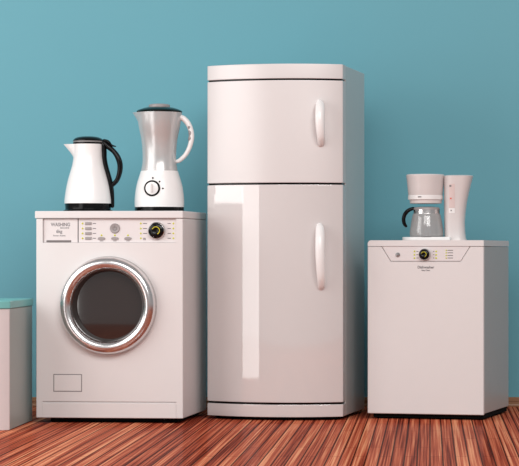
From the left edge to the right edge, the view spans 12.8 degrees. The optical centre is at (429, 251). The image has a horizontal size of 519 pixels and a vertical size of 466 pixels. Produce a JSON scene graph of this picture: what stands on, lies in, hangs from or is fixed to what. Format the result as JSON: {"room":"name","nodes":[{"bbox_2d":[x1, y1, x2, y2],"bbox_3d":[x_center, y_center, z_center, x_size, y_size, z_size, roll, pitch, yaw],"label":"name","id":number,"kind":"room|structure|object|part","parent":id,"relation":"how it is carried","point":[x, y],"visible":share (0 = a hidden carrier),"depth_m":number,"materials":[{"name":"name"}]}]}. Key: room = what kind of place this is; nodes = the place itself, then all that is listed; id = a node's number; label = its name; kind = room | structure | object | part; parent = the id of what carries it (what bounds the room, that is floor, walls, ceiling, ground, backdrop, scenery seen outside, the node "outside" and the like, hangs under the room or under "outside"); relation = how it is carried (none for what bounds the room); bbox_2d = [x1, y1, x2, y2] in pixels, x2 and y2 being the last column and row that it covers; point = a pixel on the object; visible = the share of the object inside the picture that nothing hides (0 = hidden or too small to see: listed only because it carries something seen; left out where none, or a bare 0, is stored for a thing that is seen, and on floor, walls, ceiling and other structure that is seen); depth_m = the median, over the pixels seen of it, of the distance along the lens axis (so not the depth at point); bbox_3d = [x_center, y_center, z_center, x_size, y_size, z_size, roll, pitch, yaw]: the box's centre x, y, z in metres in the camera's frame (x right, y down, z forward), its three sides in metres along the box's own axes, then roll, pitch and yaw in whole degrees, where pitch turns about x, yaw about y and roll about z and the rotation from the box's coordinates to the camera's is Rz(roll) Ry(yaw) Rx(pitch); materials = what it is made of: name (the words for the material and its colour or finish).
{"room":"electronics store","nodes":[
{"label":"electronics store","id":0,"kind":"room"},
{"bbox_2d":[0,0,518,396],"bbox_3d":[-0.500,-1.415,10.250,13.000,4.200,0.120,0,0,0],"label":"wall","id":1,"kind":"structure","parent":0,"point":[441,77],"depth_m":10.19,"materials":[{"name":"teal paint"}]},
{"bbox_2d":[32,397,518,406],"bbox_3d":[-0.500,0.664,10.181,13.000,0.042,0.018,0,0,0],"label":"baseboard","id":2,"kind":"structure","parent":1,"relation":"attached to","point":[512,401],"depth_m":10.18,"materials":[{"name":"brown wood"}]},
{"bbox_2d":[0,407,518,465],"bbox_3d":[-0.500,0.710,6.145,13.000,0.050,8.290,0,0,0],"label":"floor","id":3,"kind":"structure","parent":0,"point":[360,438],"depth_m":8.22,"materials":[{"name":"brown wood"}]},
{"bbox_2d":[0,298,32,429],"bbox_3d":[-1.847,0.436,9.064,0.467,0.497,0.584,0,0,0],"label":"base cabinet","id":4,"kind":"object","parent":3,"relation":"on","point":[15,313],"visible":1,"depth_m":8.97,"materials":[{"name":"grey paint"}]},
{"bbox_3d":[-1.847,0.452,8.817,0.459,0.466,0.082,0,0,0],"label":"panel","id":5,"kind":"part","parent":4,"relation":"part of","materials":[{"name":"white paint"}]},
{"bbox_3d":[-1.847,0.203,9.064,0.467,0.030,0.584,0,0,0],"label":"lid","id":6,"kind":"part","parent":4,"relation":"part of","materials":[{"name":"teal paint"}]},
{"bbox_2d":[35,211,206,422],"bbox_3d":[-1.264,0.260,9.424,0.602,0.849,0.562,0,0,5],"label":"washing machine","id":7,"kind":"object","parent":3,"relation":"on","point":[121,295],"visible":1,"depth_m":9.20,"materials":[{"name":"white metal"}]},
{"bbox_3d":[-1.482,-0.086,9.227,0.140,0.095,0.005,0,0,5],"label":"detergent drawer","id":8,"kind":"part","parent":7,"relation":"part of","materials":[{"name":"white plastic"}]},
{"bbox_3d":[-1.451,0.524,9.212,0.110,0.064,0.004,0,0,5],"label":"filter door","id":9,"kind":"part","parent":7,"relation":"part of","materials":[{"name":"white plastic"}]},
{"bbox_2d":[63,136,122,210],"bbox_3d":[-1.398,-0.320,9.444,0.214,0.311,0.200,0,0,-41],"label":"electric kettle","id":10,"kind":"object","parent":7,"relation":"on","point":[90,185],"visible":0.99,"depth_m":9.38,"materials":[{"name":"white plastic"}]},
{"bbox_3d":[-1.403,-0.459,9.440,0.122,0.033,0.122,0,0,0],"label":"lid","id":11,"kind":"part","parent":10,"relation":"part of","materials":[{"name":"black plastic"}]},
{"bbox_3d":[-1.328,-0.324,9.440,0.066,0.286,0.036,0,0,0],"label":"handle","id":12,"kind":"part","parent":10,"relation":"part of","materials":[{"name":"black plastic"}]},
{"bbox_3d":[-1.316,-0.448,9.440,0.055,0.033,0.026,0,0,0],"label":"lid lever","id":13,"kind":"part","parent":10,"relation":"part of","materials":[{"name":"black plastic"}]},
{"bbox_3d":[-1.286,0.213,9.174,0.388,0.388,0.060,0,0,5],"label":"door","id":14,"kind":"part","parent":7,"relation":"part of","materials":[{"name":"metal"}]},
{"bbox_3d":[-1.283,0.213,9.211,0.281,0.281,0.008,0,0,5],"label":"door glass","id":15,"kind":"part","parent":7,"relation":"part of","materials":[{"name":"black glass"}]},
{"bbox_3d":[-1.282,0.634,9.197,0.543,0.059,0.006,0,0,5],"label":"kick panel","id":16,"kind":"part","parent":7,"relation":"part of","materials":[{"name":"white metal"}]},
{"bbox_3d":[-1.262,-0.149,9.448,0.602,0.030,0.515,0,0,5],"label":"lid","id":17,"kind":"part","parent":7,"relation":"part of","materials":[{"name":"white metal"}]},
{"bbox_3d":[-1.210,-0.086,9.203,0.398,0.096,0.005,0,0,5],"label":"control panel","id":18,"kind":"part","parent":7,"relation":"part of","materials":[{"name":"white plastic"}]},
{"bbox_2d":[133,104,193,210],"bbox_3d":[-1.112,-0.387,9.472,0.218,0.446,0.203,0,0,-42],"label":"blender","id":19,"kind":"object","parent":7,"relation":"on","point":[159,187],"visible":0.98,"depth_m":9.42,"materials":[{"name":"white plastic"}]},
{"bbox_2d":[133,112,181,170],"bbox_3d":[-1.114,-0.454,9.470,0.184,0.240,0.184,0,0,-43],"label":"jar","id":20,"kind":"object","parent":19,"relation":"on","point":[161,129],"depth_m":9.44,"materials":[{"name":"white plastic"}]},
{"bbox_3d":[-1.114,-0.586,9.470,0.189,0.024,0.189,0,0,0],"label":"lid","id":21,"kind":"part","parent":19,"relation":"part of","materials":[{"name":"black plastic"}]},
{"bbox_3d":[-1.114,-0.175,9.470,0.203,0.021,0.203,0,0,0],"label":"trim","id":22,"kind":"part","parent":19,"relation":"part of","materials":[{"name":"black plastic"}]},
{"bbox_3d":[-1.011,-0.466,9.470,0.080,0.202,0.034,0,0,0],"label":"handle","id":23,"kind":"part","parent":19,"relation":"part of","materials":[{"name":"white plastic"}]},
{"bbox_2d":[208,64,363,419],"bbox_3d":[-0.605,-0.040,9.595,0.568,1.449,0.581,0,0,9],"label":"refrigerator","id":24,"kind":"object","parent":3,"relation":"on","point":[286,141],"visible":1,"depth_m":9.35,"materials":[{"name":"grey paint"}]},
{"bbox_3d":[-0.636,-0.734,9.400,0.568,0.060,0.133,0,0,9],"label":"panel","id":25,"kind":"part","parent":24,"relation":"part of","materials":[{"name":"white metal"}]},
{"bbox_3d":[-0.636,0.645,9.400,0.568,0.051,0.133,0,0,9],"label":"kick panel","id":26,"kind":"part","parent":24,"relation":"part of","materials":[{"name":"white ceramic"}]},
{"bbox_3d":[-0.636,-0.490,9.400,0.568,0.416,0.133,0,0,9],"label":"freezer door","id":27,"kind":"part","parent":24,"relation":"part of","materials":[{"name":"white metal"}]},
{"bbox_3d":[-0.636,0.169,9.400,0.568,0.886,0.133,0,0,9],"label":"door","id":28,"kind":"part","parent":24,"relation":"part of","materials":[{"name":"white metal"}]},
{"bbox_3d":[-0.444,-0.523,9.313,0.039,0.193,0.075,0,0,2],"label":"handle","id":29,"kind":"part","parent":24,"relation":"part of","materials":[{"name":"white plastic"}]},
{"bbox_3d":[-0.443,0.019,9.313,0.043,0.274,0.075,0,0,9],"label":"handle","id":30,"kind":"part","parent":24,"relation":"part of","materials":[{"name":"white plastic"}]},
{"bbox_2d":[368,240,508,419],"bbox_3d":[0.037,0.318,9.629,0.490,0.732,0.532,0,0,14],"label":"dishwasher","id":31,"kind":"object","parent":3,"relation":"on","point":[438,309],"visible":1,"depth_m":9.40,"materials":[{"name":"white metal"}]},
{"bbox_3d":[-0.017,0.007,9.398,0.368,0.060,0.007,0,0,13],"label":"control panel","id":32,"kind":"part","parent":31,"relation":"part of","materials":[{"name":"white plastic"}]},
{"bbox_2d":[402,174,472,239],"bbox_3d":[0.032,-0.185,9.535,0.294,0.274,0.169,0,0,0],"label":"coffee maker","id":33,"kind":"object","parent":31,"relation":"on","point":[422,188],"visible":0.94,"depth_m":9.48,"materials":[{"name":"white plastic"}]},
{"bbox_2d":[402,207,443,236],"bbox_3d":[-0.019,-0.126,9.534,0.153,0.124,0.141,0,0,39],"label":"coffee carafe","id":34,"kind":"object","parent":33,"relation":"on","point":[426,221],"visible":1,"depth_m":9.48,"materials":[{"name":"clear glass"}]},
{"bbox_3d":[-0.087,-0.144,9.530,0.061,0.085,0.021,0,0,0],"label":"handle","id":35,"kind":"part","parent":34,"relation":"part of","materials":[{"name":"black plastic"}]},
{"bbox_3d":[-0.014,-0.181,9.530,0.109,0.012,0.109,0,0,0],"label":"lid","id":36,"kind":"part","parent":34,"relation":"part of","materials":[{"name":"grey plastic"}]},
{"bbox_3d":[-0.014,-0.111,9.530,0.141,0.096,0.141,0,0,0],"label":"glass","id":37,"kind":"part","parent":34,"relation":"part of","materials":[{"name":"grey"}]},
{"bbox_2d":[406,174,443,194],"bbox_3d":[-0.019,-0.278,9.530,0.159,0.089,0.159,0,0,0],"label":"basket","id":38,"kind":"object","parent":33,"relation":"on","point":[417,184],"depth_m":9.46,"materials":[{"name":"white plastic"}]},
{"bbox_2d":[408,195,442,203],"bbox_3d":[-0.019,-0.217,9.530,0.145,0.035,0.145,0,0,0],"label":"basket","id":39,"kind":"object","parent":33,"relation":"on","point":[414,199],"depth_m":9.47,"materials":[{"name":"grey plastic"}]},
{"bbox_3d":[-0.010,-0.055,9.540,0.210,0.014,0.153,0,0,0],"label":"plate","id":40,"kind":"part","parent":33,"relation":"part of","materials":[{"name":"white plastic"}]},
{"bbox_2d":[449,208,454,212],"bbox_3d":[0.090,-0.171,9.482,0.025,0.020,0.007,0,0,10],"label":"switch","id":41,"kind":"object","parent":33,"relation":"attached to","point":[451,210],"depth_m":9.48,"materials":[{"name":"grey plastic"}]},
{"bbox_3d":[0.041,-0.036,9.639,0.488,0.024,0.511,0,0,13],"label":"lid","id":42,"kind":"part","parent":31,"relation":"part of","materials":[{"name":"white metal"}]}
]}

